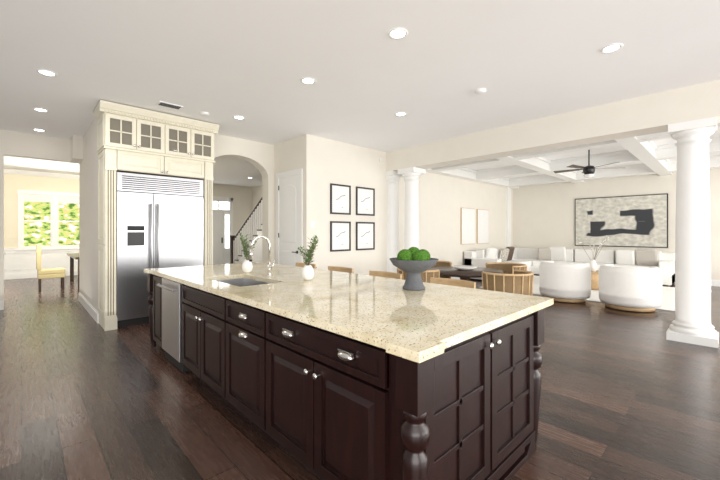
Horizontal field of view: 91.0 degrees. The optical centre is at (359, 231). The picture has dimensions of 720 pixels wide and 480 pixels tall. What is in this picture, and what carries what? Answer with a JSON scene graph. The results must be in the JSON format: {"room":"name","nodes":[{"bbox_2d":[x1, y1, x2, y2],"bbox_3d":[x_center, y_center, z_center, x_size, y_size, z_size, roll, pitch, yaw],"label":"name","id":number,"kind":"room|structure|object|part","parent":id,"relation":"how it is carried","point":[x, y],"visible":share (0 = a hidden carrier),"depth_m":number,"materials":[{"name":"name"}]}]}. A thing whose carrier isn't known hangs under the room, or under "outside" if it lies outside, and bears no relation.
{"room":"kitchen","nodes":[
{"label":"kitchen","id":0,"kind":"room"},
{"bbox_2d":[4,173,78,247],"bbox_3d":[-10.438,-0.215,9.909,6.600,3.150,0.150,0,0,-44],"label":"wall","id":1,"kind":"structure","parent":0,"point":[13,183],"depth_m":10.28,"materials":[{"name":"paint"}]},
{"bbox_2d":[4,169,78,279],"bbox_3d":[-10.357,-0.215,9.861,6.350,3.150,0.170,0,0,-44],"label":"window","id":2,"kind":"structure","parent":1,"relation":"in","point":[19,262],"depth_m":10.63,"materials":[{"name":"white wood"}]},
{"bbox_2d":[0,129,82,300],"bbox_3d":[-7.122,-0.215,5.159,4.830,3.150,0.600,0,0,-44],"label":"wall","id":3,"kind":"structure","parent":0,"point":[26,145],"depth_m":6.43,"materials":[{"name":"paint"}]},
{"bbox_2d":[0,300,3,309],"bbox_3d":[-7.603,1.280,4.894,3.770,0.160,0.018,0,0,-44],"label":"baseboard","id":4,"kind":"structure","parent":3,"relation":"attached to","point":[1,305],"depth_m":6.18,"materials":[{"name":"white wood"}]},
{"bbox_2d":[79,117,98,310],"bbox_3d":[-4.180,-0.215,6.690,1.540,3.150,2.450,0,0,-44],"label":"wall","id":5,"kind":"structure","parent":0,"point":[88,228],"depth_m":6.00,"materials":[{"name":"paint"}]},
{"bbox_2d":[78,292,98,322],"bbox_3d":[-4.744,1.280,6.152,0.018,0.160,2.450,0,0,-44],"label":"baseboard","id":6,"kind":"structure","parent":5,"relation":"attached to","point":[92,311],"depth_m":5.87,"materials":[{"name":"white wood"}]},
{"bbox_2d":[97,100,168,175],"bbox_3d":[-3.405,-1.326,5.319,0.814,0.900,0.596,0,0,-44],"label":"upper cabinet","id":7,"kind":"object","parent":0,"relation":"attached to","point":[129,140],"depth_m":5.08,"materials":[{"name":"beige wood"}]},
{"bbox_2d":[213,184,251,262],"bbox_3d":[-5.755,-0.215,12.862,4.150,3.150,0.150,0,0,-44],"label":"wall","id":8,"kind":"structure","parent":0,"point":[241,196],"depth_m":13.75,"materials":[{"name":"paint"}]},
{"bbox_2d":[213,196,232,264],"bbox_3d":[-5.451,0.020,13.014,1.620,2.680,0.090,0,0,-44],"label":"door","id":9,"kind":"structure","parent":8,"relation":"attached to","point":[222,220],"depth_m":13.29,"materials":[{"name":"white wood"}]},
{"bbox_2d":[214,134,273,262],"bbox_3d":[-2.361,-0.215,6.907,1.390,3.150,0.250,0,0,-44],"label":"wall","id":10,"kind":"structure","parent":0,"point":[259,156],"depth_m":7.21,"materials":[{"name":"paint"}]},
{"bbox_2d":[165,116,216,183],"bbox_3d":[-2.900,-1.326,5.801,0.802,0.900,0.596,0,0,-44],"label":"upper cabinet","id":11,"kind":"object","parent":10,"relation":"attached to","point":[191,151],"depth_m":5.62,"materials":[{"name":"beige wood"}]},
{"bbox_2d":[252,185,261,239],"bbox_3d":[-2.030,-0.215,11.858,0.150,3.150,6.450,0,0,-44],"label":"wall","id":12,"kind":"structure","parent":0,"point":[256,194],"depth_m":13.87,"materials":[{"name":"paint"}]},
{"bbox_2d":[0,274,719,479],"bbox_3d":[-0.579,1.385,5.671,21.000,0.050,23.000,0,0,-44],"label":"floor","id":13,"kind":"structure","parent":0,"point":[624,395],"depth_m":2.77,"materials":[{"name":"brown wood"}]},
{"bbox_2d":[36,244,65,291],"bbox_3d":[-7.211,0.820,8.255,0.500,1.080,0.460,0,0,-44],"label":"dining chair","id":14,"kind":"object","parent":13,"relation":"on","point":[46,273],"visible":1,"depth_m":8.04,"materials":[{"name":"beige fabric"}]},
{"bbox_2d":[67,253,78,289],"bbox_3d":[-6.966,0.975,9.388,1.100,0.770,2.200,0,0,-44],"label":"dining table","id":15,"kind":"object","parent":13,"relation":"on","point":[73,256],"visible":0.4,"depth_m":9.71,"materials":[{"name":"brown wood"}]},
{"bbox_2d":[116,172,203,327],"bbox_3d":[-3.150,0.255,5.561,1.186,2.210,0.579,0,0,-44],"label":"fridge","id":16,"kind":"object","parent":13,"relation":"on","point":[159,221],"visible":0.71,"depth_m":5.26,"materials":[{"name":"silver metal"}]},
{"bbox_2d":[230,198,261,263],"bbox_3d":[-2.944,-0.520,11.921,1.065,3.759,4.345,0,0,-44],"label":"stair railing","id":17,"kind":"object","parent":13,"relation":"on","point":[257,253],"visible":0.29,"depth_m":12.00,"materials":[{"name":"brown wood"}]},
{"bbox_2d":[296,263,316,268],"bbox_3d":[-0.923,0.911,5.038,0.498,0.902,0.492,0,0,-44],"label":"stool","id":18,"kind":"object","parent":13,"relation":"on","point":[303,264],"visible":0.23,"depth_m":5.26,"materials":[{"name":"brown wood"}]},
{"bbox_2d":[328,266,353,272],"bbox_3d":[-0.384,0.911,4.474,0.498,0.902,0.492,0,0,-44],"label":"stool","id":19,"kind":"object","parent":13,"relation":"on","point":[341,269],"visible":0.25,"depth_m":4.66,"materials":[{"name":"brown wood"}]},
{"bbox_2d":[144,270,547,479],"bbox_3d":[-0.681,0.920,3.223,1.335,0.880,4.002,0,0,-44],"label":"kitchen island","id":20,"kind":"object","parent":13,"relation":"on","point":[328,375],"depth_m":1.81,"materials":[{"name":"espresso wood"},{"name":"granite"},{"name":"metal"}]},
{"bbox_2d":[157,278,190,371],"bbox_3d":[-1.714,0.918,3.784,0.691,0.860,0.592,0,0,-44],"label":"dishwasher","id":21,"kind":"object","parent":20,"relation":"in","point":[172,302],"visible":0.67,"depth_m":3.53,"materials":[{"name":"silver metal"}]},
{"bbox_2d":[148,262,553,357],"bbox_3d":[-0.628,0.460,3.280,1.475,0.040,3.990,0,0,-44],"label":"island countertop","id":22,"kind":"structure","parent":20,"relation":"on","point":[375,309],"depth_m":2.21,"materials":[{"name":"beige stone"}]},
{"bbox_2d":[240,233,258,272],"bbox_3d":[-1.206,0.222,3.837,0.186,0.435,0.240,0,0,-44],"label":"plant","id":23,"kind":"object","parent":22,"relation":"on","point":[247,266],"visible":0.81,"depth_m":3.81,"materials":[{"name":"green plant"}]},
{"bbox_2d":[249,235,274,275],"bbox_3d":[-0.964,0.237,3.482,0.252,0.405,0.088,0,0,-44],"label":"faucet","id":24,"kind":"object","parent":22,"relation":"on","point":[269,268],"visible":1,"depth_m":3.53,"materials":[{"name":"silver metal"}]},
{"bbox_2d":[298,236,320,279],"bbox_3d":[-0.471,0.231,3.256,0.161,0.415,0.289,0,0,-44],"label":"plant","id":25,"kind":"object","parent":22,"relation":"on","point":[307,271],"visible":1,"depth_m":3.22,"materials":[{"name":"green plant"}]},
{"bbox_2d":[390,247,438,290],"bbox_3d":[0.416,0.277,2.735,0.376,0.325,0.376,0,0,-44],"label":"moss bowl","id":26,"kind":"object","parent":22,"relation":"on","point":[414,263],"visible":1,"depth_m":2.65,"materials":[{"name":"grey concrete"}]},
{"bbox_2d":[369,271,401,278],"bbox_3d":[0.154,0.911,3.910,0.498,0.902,0.492,0,0,-44],"label":"stool","id":27,"kind":"object","parent":13,"relation":"on","point":[386,274],"visible":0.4,"depth_m":4.08,"materials":[{"name":"brown wood"}]},
{"bbox_2d":[386,170,402,272],"bbox_3d":[0.808,0.001,8.013,0.460,2.718,0.230,0,0,-44],"label":"pilaster","id":28,"kind":"object","parent":13,"relation":"on","point":[393,177],"visible":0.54,"depth_m":7.95,"materials":[{"name":"white paint"}]},
{"bbox_2d":[398,167,425,248],"bbox_3d":[1.122,0.001,7.684,0.460,2.718,0.460,0,0,-44],"label":"column","id":29,"kind":"structure","parent":13,"relation":"on","point":[411,175],"depth_m":7.55,"materials":[{"name":"white paint"}]},
{"bbox_2d":[397,268,439,282],"bbox_3d":[0.876,0.953,5.335,0.628,0.818,0.682,0,0,-24],"label":"wicker chair","id":30,"kind":"object","parent":13,"relation":"on","point":[427,275],"visible":0.1,"depth_m":5.05,"materials":[{"name":"brown wood"}]},
{"bbox_2d":[431,260,451,278],"bbox_3d":[1.330,0.953,6.500,0.682,0.818,0.628,0,0,-24],"label":"wicker chair","id":31,"kind":"object","parent":13,"relation":"on","point":[443,263],"visible":0.02,"depth_m":6.68,"materials":[{"name":"brown wood"}]},
{"bbox_2d":[430,277,475,288],"bbox_3d":[0.756,0.911,3.281,0.498,0.902,0.492,0,0,-44],"label":"stool","id":32,"kind":"object","parent":13,"relation":"on","point":[457,282],"visible":0.19,"depth_m":3.44,"materials":[{"name":"brown wood"}]},
{"bbox_2d":[428,266,503,280],"bbox_3d":[1.685,0.985,5.691,1.160,0.750,1.160,0,0,-44],"label":"table","id":33,"kind":"object","parent":13,"relation":"on","point":[450,271],"visible":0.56,"depth_m":5.47,"materials":[{"name":"brown wood"}]},
{"bbox_2d":[453,265,476,270],"bbox_3d":[1.685,0.582,5.691,0.380,0.055,0.380,0,0,-44],"label":"bowl","id":34,"kind":"object","parent":33,"relation":"on","point":[463,267],"visible":1,"depth_m":5.61,"materials":[{"name":"white ceramic"}]},
{"bbox_2d":[485,262,526,273],"bbox_3d":[2.495,0.953,6.046,0.628,0.818,0.682,0,0,-24],"label":"wicker chair","id":35,"kind":"object","parent":13,"relation":"on","point":[507,268],"visible":0.31,"depth_m":6.29,"materials":[{"name":"brown wood"}]},
{"bbox_2d":[482,269,533,295],"bbox_3d":[2.041,0.953,4.881,0.682,0.818,0.628,0,0,-24],"label":"wicker chair","id":36,"kind":"object","parent":13,"relation":"on","point":[519,282],"visible":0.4,"depth_m":4.63,"materials":[{"name":"brown wicker"}]},
{"bbox_2d":[464,246,674,286],"bbox_3d":[5.686,0.907,9.791,3.350,0.905,4.300,0,0,-44],"label":"sofa","id":37,"kind":"object","parent":13,"relation":"on","point":[531,259],"visible":0.69,"depth_m":10.13,"materials":[{"name":"white fabric"}]},
{"bbox_2d":[483,247,496,263],"bbox_3d":[3.747,0.680,10.192,0.460,0.460,0.120,0,14,-44],"label":"pillow","id":38,"kind":"object","parent":37,"relation":"on","point":[490,253],"depth_m":10.07,"materials":[{"name":"white fabric"}]},
{"bbox_2d":[498,248,509,262],"bbox_3d":[4.353,0.700,10.716,0.420,0.420,0.120,0,14,-44],"label":"pillow","id":39,"kind":"object","parent":37,"relation":"on","point":[504,252],"depth_m":10.63,"materials":[{"name":"white fabric"}]},
{"bbox_2d":[503,246,514,261],"bbox_3d":[4.650,0.680,11.056,0.460,0.460,0.120,0,14,-44],"label":"pillow","id":40,"kind":"object","parent":37,"relation":"on","point":[511,249],"depth_m":11.01,"materials":[{"name":"brown fabric"}]},
{"bbox_2d":[537,247,552,260],"bbox_3d":[5.856,0.700,11.198,0.420,0.420,0.120,0,14,23],"label":"pillow","id":41,"kind":"object","parent":37,"relation":"on","point":[544,254],"depth_m":11.14,"materials":[{"name":"white fabric"}]},
{"bbox_2d":[549,246,566,261],"bbox_3d":[6.141,0.680,10.986,0.120,0.460,0.460,-19,13,-42],"label":"pillow","id":42,"kind":"object","parent":37,"relation":"on","point":[555,253],"depth_m":10.93,"materials":[{"name":"white fabric"}]},
{"bbox_2d":[615,249,634,265],"bbox_3d":[7.287,0.700,9.730,0.120,0.420,0.420,-19,13,-42],"label":"pillow","id":43,"kind":"object","parent":37,"relation":"on","point":[623,257],"depth_m":9.68,"materials":[{"name":"white fabric"}]},
{"bbox_2d":[635,248,657,266],"bbox_3d":[7.626,0.680,9.432,0.120,0.460,0.460,-19,13,-42],"label":"pillow","id":44,"kind":"object","parent":37,"relation":"on","point":[643,257],"depth_m":9.38,"materials":[{"name":"white fabric"}]},
{"bbox_2d":[479,275,711,310],"bbox_3d":[5.513,1.353,8.415,3.400,0.011,3.950,0,0,-44],"label":"rug","id":45,"kind":"object","parent":13,"relation":"on","point":[668,298],"visible":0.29,"depth_m":7.51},
{"bbox_2d":[539,260,590,302],"bbox_3d":[4.068,0.974,7.069,0.810,0.745,0.900,0,0,-44],"label":"barrel chair","id":46,"kind":"object","parent":45,"relation":"on","point":[564,282],"visible":1,"depth_m":6.74,"materials":[{"name":"white fabric"}]},
{"bbox_2d":[591,270,598,289],"bbox_3d":[5.641,1.157,8.572,0.960,0.380,0.960,0,0,-44],"label":"coffee table","id":47,"kind":"object","parent":45,"relation":"on","point":[594,280],"visible":0.12,"depth_m":8.17,"materials":[{"name":"brown wood"}]},
{"bbox_2d":[576,235,608,271],"bbox_3d":[5.691,0.495,8.662,0.607,0.939,0.722,0,0,-44],"label":"vase","id":48,"kind":"object","parent":47,"relation":"on","point":[593,264],"visible":1,"depth_m":8.52,"materials":[{"name":"white ceramic"}]},
{"bbox_2d":[599,264,661,311],"bbox_3d":[4.772,0.974,6.289,0.810,0.745,0.900,0,0,-44],"label":"barrel chair","id":49,"kind":"object","parent":45,"relation":"on","point":[631,289],"visible":1,"depth_m":5.97,"materials":[{"name":"white fabric"}]},
{"bbox_2d":[666,117,718,347],"bbox_3d":[4.197,0.001,4.467,0.460,2.718,0.460,0,0,-44],"label":"column","id":50,"kind":"structure","parent":13,"relation":"on","point":[691,322],"depth_m":4.34,"materials":[{"name":"white paint"}]},
{"bbox_2d":[0,0,719,186],"bbox_3d":[-0.579,-1.830,5.671,21.000,0.080,23.000,0,0,-44],"label":"ceiling","id":51,"kind":"structure","parent":0,"point":[222,63],"depth_m":3.76,"materials":[{"name":"paint"}]},
{"bbox_2d":[32,128,45,131],"bbox_3d":[-5.624,-1.785,6.203,0.184,0.010,0.184,0,0,-44],"label":"recessed light","id":52,"kind":"object","parent":51,"relation":"in","point":[40,130],"visible":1,"depth_m":6.19,"materials":[{"name":"white"}]},
{"bbox_2d":[33,108,48,111],"bbox_3d":[-4.667,-1.785,5.181,0.184,0.010,0.184,0,0,-44],"label":"recessed light","id":53,"kind":"object","parent":51,"relation":"in","point":[41,109],"visible":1,"depth_m":5.17,"materials":[{"name":"white"}]},
{"bbox_2d":[36,69,57,76],"bbox_3d":[-3.514,-1.785,3.973,0.184,0.010,0.184,0,0,-44],"label":"recessed light","id":54,"kind":"object","parent":51,"relation":"in","point":[47,72],"visible":1,"depth_m":3.96,"materials":[{"name":"white"}]},
{"bbox_2d":[156,101,182,109],"bbox_3d":[-2.680,-1.782,4.991,0.300,0.016,0.160,0,0,-44],"label":"ceiling vent","id":55,"kind":"object","parent":51,"relation":"in","point":[169,105],"visible":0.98,"depth_m":4.97,"materials":[{"name":"grey metal"}]},
{"bbox_2d":[200,112,208,115],"bbox_3d":[-2.333,-1.772,5.322,0.130,0.034,0.130,0,0,-44],"label":"smoke detector","id":56,"kind":"object","parent":51,"relation":"attached to","point":[204,113],"visible":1,"depth_m":5.29,"materials":[{"name":"white plastic"}]},
{"bbox_2d":[233,115,244,119],"bbox_3d":[-1.890,-1.785,5.524,0.184,0.010,0.184,0,0,-44],"label":"recessed light","id":57,"kind":"object","parent":51,"relation":"in","point":[238,117],"visible":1,"depth_m":5.52,"materials":[{"name":"white"}]},
{"bbox_2d":[300,77,315,83],"bbox_3d":[-0.612,-1.785,4.187,0.184,0.010,0.184,0,0,-44],"label":"recessed light","id":58,"kind":"object","parent":51,"relation":"in","point":[306,80],"visible":0.98,"depth_m":4.17,"materials":[{"name":"white"}]},
{"bbox_2d":[388,28,407,38],"bbox_3d":[0.341,-1.785,3.189,0.184,0.010,0.184,0,0,-44],"label":"recessed light","id":59,"kind":"object","parent":51,"relation":"in","point":[397,33],"visible":1,"depth_m":3.19,"materials":[{"name":"white"}]},
{"bbox_2d":[395,112,406,115],"bbox_3d":[0.617,-1.785,5.361,0.184,0.010,0.184,0,0,-44],"label":"recessed light","id":60,"kind":"object","parent":51,"relation":"in","point":[400,113],"visible":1,"depth_m":5.33,"materials":[{"name":"white"}]},
{"bbox_2d":[475,88,485,94],"bbox_3d":[1.523,-1.772,4.471,0.130,0.034,0.130,0,0,-44],"label":"smoke detector","id":61,"kind":"object","parent":51,"relation":"attached to","point":[480,91],"visible":1,"depth_m":4.43,"materials":[{"name":"white plastic"}]},
{"bbox_2d":[386,79,719,170],"bbox_3d":[4.649,-1.575,3.993,0.400,0.430,11.350,0,0,-44],"label":"ceiling beam","id":62,"kind":"structure","parent":51,"relation":"attached to","point":[648,114],"depth_m":5.26,"materials":[{"name":"paint"}]},
{"bbox_2d":[426,123,719,188],"bbox_3d":[7.035,-1.659,6.301,6.320,0.261,11.390,0,0,-44],"label":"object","id":63,"kind":"structure","parent":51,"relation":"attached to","point":[650,154],"depth_m":8.41,"materials":[{"name":"white paint"}]},
{"bbox_2d":[553,150,617,177],"bbox_3d":[4.771,-1.465,7.448,1.298,0.650,1.248,0,0,-44],"label":"ceiling fan","id":64,"kind":"object","parent":51,"relation":"hanging from","point":[589,171],"visible":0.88,"depth_m":7.36,"materials":[{"name":"black metal"}]},
{"bbox_2d":[600,43,622,52],"bbox_3d":[2.448,-1.785,3.446,0.184,0.010,0.184,0,0,-44],"label":"recessed light","id":65,"kind":"object","parent":51,"relation":"in","point":[611,48],"visible":0.98,"depth_m":3.44,"materials":[{"name":"white"}]},
{"bbox_2d":[274,134,511,274],"bbox_3d":[1.806,-0.215,10.095,9.040,3.150,1.400,0,0,-44],"label":"wall","id":66,"kind":"structure","parent":0,"point":[323,163],"depth_m":7.68,"materials":[{"name":"paint"}]},
{"bbox_2d":[276,168,302,265],"bbox_3d":[-1.397,0.089,6.860,0.062,2.542,0.910,0,0,-44],"label":"door","id":67,"kind":"structure","parent":66,"relation":"attached to","point":[289,213],"depth_m":6.85,"materials":[{"name":"white wood"}]},
{"bbox_2d":[330,183,350,214],"bbox_3d":[-0.382,-0.645,7.015,0.520,0.590,0.025,0,0,-44],"label":"picture","id":68,"kind":"object","parent":66,"relation":"attached to","point":[340,198],"visible":0.98,"depth_m":7.01,"materials":[{"name":"white paper"}]},
{"bbox_2d":[330,221,350,251],"bbox_3d":[-0.382,0.085,7.015,0.520,0.590,0.025,0,0,-44],"label":"picture","id":69,"kind":"object","parent":66,"relation":"attached to","point":[340,235],"visible":0.98,"depth_m":7.01,"materials":[{"name":"white paper"}]},
{"bbox_2d":[356,186,374,215],"bbox_3d":[0.117,-0.645,7.491,0.540,0.590,0.025,0,0,-44],"label":"picture","id":70,"kind":"object","parent":66,"relation":"attached to","point":[365,200],"visible":0.94,"depth_m":7.49,"materials":[{"name":"white paper"}]},
{"bbox_2d":[356,222,374,249],"bbox_3d":[0.117,0.085,7.491,0.540,0.590,0.025,0,0,-44],"label":"picture","id":71,"kind":"object","parent":66,"relation":"attached to","point":[365,235],"visible":0.96,"depth_m":7.49,"materials":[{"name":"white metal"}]},
{"bbox_2d":[461,208,474,244],"bbox_3d":[3.178,-0.170,10.411,0.780,1.060,0.034,0,0,-44],"label":"picture","id":72,"kind":"object","parent":66,"relation":"attached to","point":[467,225],"visible":1,"depth_m":10.36,"materials":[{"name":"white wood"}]},
{"bbox_2d":[477,209,488,243],"bbox_3d":[3.829,-0.170,11.032,0.720,1.060,0.034,0,0,-44],"label":"picture","id":73,"kind":"object","parent":66,"relation":"attached to","point":[482,226],"visible":1,"depth_m":10.98,"materials":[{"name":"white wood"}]},
{"bbox_2d":[506,188,510,246],"bbox_3d":[3.185,-0.090,10.381,5.750,2.900,0.090,0,0,-44],"label":"trim","id":74,"kind":"structure","parent":66,"relation":"attached to","point":[508,217],"depth_m":12.20,"materials":[{"name":"white paint"}]},
{"bbox_2d":[512,168,719,279],"bbox_3d":[9.406,-0.215,8.539,0.200,3.150,11.350,0,0,-44],"label":"wall","id":75,"kind":"structure","parent":0,"point":[543,215],"depth_m":11.20,"materials":[{"name":"paint"}]},
{"bbox_2d":[575,193,667,247],"bbox_3d":[7.525,-0.305,10.331,0.040,1.470,2.220,0,0,-44],"label":"canvas art","id":76,"kind":"object","parent":75,"relation":"attached to","point":[632,221],"depth_m":10.22},
{"bbox_3d":[7.527,-0.305,10.333,0.035,1.470,2.220,0,0,-44],"label":"art in large frame","id":77,"kind":"part","parent":76,"relation":"part of","materials":[{"name":"beige fabric"}]},
{"bbox_2d":[674,279,719,286],"bbox_3d":[9.327,1.280,8.464,0.018,0.160,11.350,0,0,-44],"label":"baseboard","id":78,"kind":"structure","parent":75,"relation":"attached to","point":[715,282],"depth_m":8.88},
{"label":"outside","id":79,"kind":"structure","parent":0,"visible":0},
{"bbox_2d":[24,201,78,245],"bbox_3d":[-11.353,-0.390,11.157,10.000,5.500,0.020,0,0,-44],"label":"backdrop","id":80,"kind":"structure","parent":79,"point":[35,233],"depth_m":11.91,"materials":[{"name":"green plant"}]}
]}

